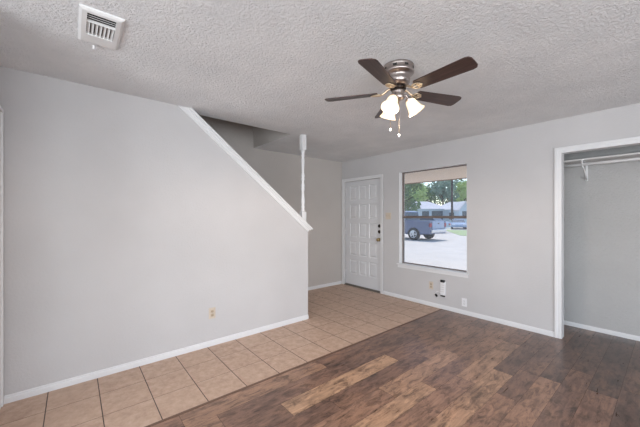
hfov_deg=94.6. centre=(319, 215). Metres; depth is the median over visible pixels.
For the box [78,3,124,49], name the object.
ceiling vent
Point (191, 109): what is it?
trim
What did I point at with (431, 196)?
leafy tree
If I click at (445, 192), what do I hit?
leafy tree
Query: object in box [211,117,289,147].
soffit
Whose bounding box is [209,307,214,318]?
wall outlet
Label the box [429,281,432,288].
wall outlet
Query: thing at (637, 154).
closet shelf
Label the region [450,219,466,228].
parked car
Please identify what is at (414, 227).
pickup truck
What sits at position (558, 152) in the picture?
trim
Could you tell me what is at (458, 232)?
lawn strip
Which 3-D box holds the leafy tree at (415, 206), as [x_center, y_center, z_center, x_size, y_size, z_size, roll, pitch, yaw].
[12.009,-2.730,43.433,6.996,8.510,6.634,0,0,12]
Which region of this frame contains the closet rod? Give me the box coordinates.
[564,157,639,167]
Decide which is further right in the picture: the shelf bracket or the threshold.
the shelf bracket
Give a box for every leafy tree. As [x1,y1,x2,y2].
[405,183,424,210]
[409,184,428,201]
[421,183,441,204]
[430,180,459,204]
[455,181,466,201]
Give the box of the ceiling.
[0,0,639,161]
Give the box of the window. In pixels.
[396,163,468,277]
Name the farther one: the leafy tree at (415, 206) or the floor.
the leafy tree at (415, 206)
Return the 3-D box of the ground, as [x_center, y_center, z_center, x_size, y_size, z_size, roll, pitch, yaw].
[32.391,1.610,66.035,125.690,0.200,180.000,0,0,-40]
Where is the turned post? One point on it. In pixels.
(302, 136)
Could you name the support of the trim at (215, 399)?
on the floor
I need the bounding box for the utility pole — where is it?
[451,180,452,219]
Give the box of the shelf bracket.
[581,160,587,180]
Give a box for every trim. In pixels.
[0,106,3,408]
[145,309,441,426]
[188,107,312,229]
[342,174,382,293]
[554,136,639,338]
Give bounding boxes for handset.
[440,280,445,296]
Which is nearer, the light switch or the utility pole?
the light switch
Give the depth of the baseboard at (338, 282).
5.64 m
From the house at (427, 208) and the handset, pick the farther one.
the house at (427, 208)
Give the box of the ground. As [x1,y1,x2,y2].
[405,227,466,270]
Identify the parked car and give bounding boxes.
[419,218,450,228]
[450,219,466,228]
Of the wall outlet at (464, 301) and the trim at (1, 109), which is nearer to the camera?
the trim at (1, 109)
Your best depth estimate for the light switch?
5.07 m
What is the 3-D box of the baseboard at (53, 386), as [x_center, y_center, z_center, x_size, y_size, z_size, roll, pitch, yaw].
[-1.220,1.331,3.023,2.772,0.057,0.014,0,0,-40]
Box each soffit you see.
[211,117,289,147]
[405,166,466,183]
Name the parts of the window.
sill, meeting rail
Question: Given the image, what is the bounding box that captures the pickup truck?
[405,211,446,239]
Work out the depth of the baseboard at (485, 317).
3.94 m
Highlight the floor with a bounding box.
[0,284,639,426]
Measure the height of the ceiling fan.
0.526 m
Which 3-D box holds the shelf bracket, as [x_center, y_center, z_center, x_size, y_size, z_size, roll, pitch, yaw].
[3.079,-0.526,3.440,0.285,0.212,0.022,0,0,-40]
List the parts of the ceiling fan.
fan blade, fan blade, fan blade, lamp shade, lamp shade, bulb, lamp shade, fan blade, fan blade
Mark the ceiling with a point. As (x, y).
(274, 65)
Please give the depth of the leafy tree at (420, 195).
62.05 m
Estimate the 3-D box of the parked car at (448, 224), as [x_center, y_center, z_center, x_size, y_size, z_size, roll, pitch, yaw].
[9.679,0.797,27.751,1.811,1.425,4.550,0,0,-40]
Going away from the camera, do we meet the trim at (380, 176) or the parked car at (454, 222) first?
the trim at (380, 176)
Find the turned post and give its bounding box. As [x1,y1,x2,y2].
[300,134,305,220]
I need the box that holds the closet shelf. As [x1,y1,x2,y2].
[564,152,639,167]
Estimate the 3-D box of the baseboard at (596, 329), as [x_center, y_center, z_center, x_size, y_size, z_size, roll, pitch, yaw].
[3.693,1.335,2.946,0.014,0.049,2.300,0,0,-40]
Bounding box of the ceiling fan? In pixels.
[325,56,477,136]
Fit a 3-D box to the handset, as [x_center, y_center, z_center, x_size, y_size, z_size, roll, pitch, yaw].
[1.791,1.054,4.310,0.030,0.244,0.072,0,0,-40]
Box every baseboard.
[4,314,308,403]
[308,281,341,289]
[383,291,553,336]
[564,320,639,340]
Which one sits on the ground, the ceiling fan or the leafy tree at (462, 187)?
the leafy tree at (462, 187)
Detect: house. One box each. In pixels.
[406,202,444,220]
[441,201,466,222]
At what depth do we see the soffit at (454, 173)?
6.79 m
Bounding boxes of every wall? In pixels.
[0,66,307,395]
[199,115,341,286]
[342,103,639,331]
[564,145,639,335]
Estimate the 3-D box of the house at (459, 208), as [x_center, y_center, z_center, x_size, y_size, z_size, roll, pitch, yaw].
[24.957,-0.540,53.126,6.622,4.100,10.450,0,0,0]
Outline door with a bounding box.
[346,178,379,290]
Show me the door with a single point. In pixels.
(362, 197)
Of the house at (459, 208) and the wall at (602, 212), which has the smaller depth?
the wall at (602, 212)
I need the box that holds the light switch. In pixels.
[386,213,390,218]
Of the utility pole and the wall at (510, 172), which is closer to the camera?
the wall at (510, 172)
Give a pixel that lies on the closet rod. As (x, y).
(636, 158)
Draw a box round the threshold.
[345,283,379,292]
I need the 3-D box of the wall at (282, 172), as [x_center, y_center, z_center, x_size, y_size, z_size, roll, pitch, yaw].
[-1.722,-1.140,4.215,5.950,5.000,0.100,0,0,-40]
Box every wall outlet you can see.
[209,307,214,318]
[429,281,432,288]
[462,298,466,306]
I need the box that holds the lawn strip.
[447,230,466,235]
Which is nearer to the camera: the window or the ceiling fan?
the ceiling fan
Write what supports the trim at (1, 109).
attached to the wall
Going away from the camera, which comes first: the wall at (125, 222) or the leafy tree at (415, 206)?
the wall at (125, 222)

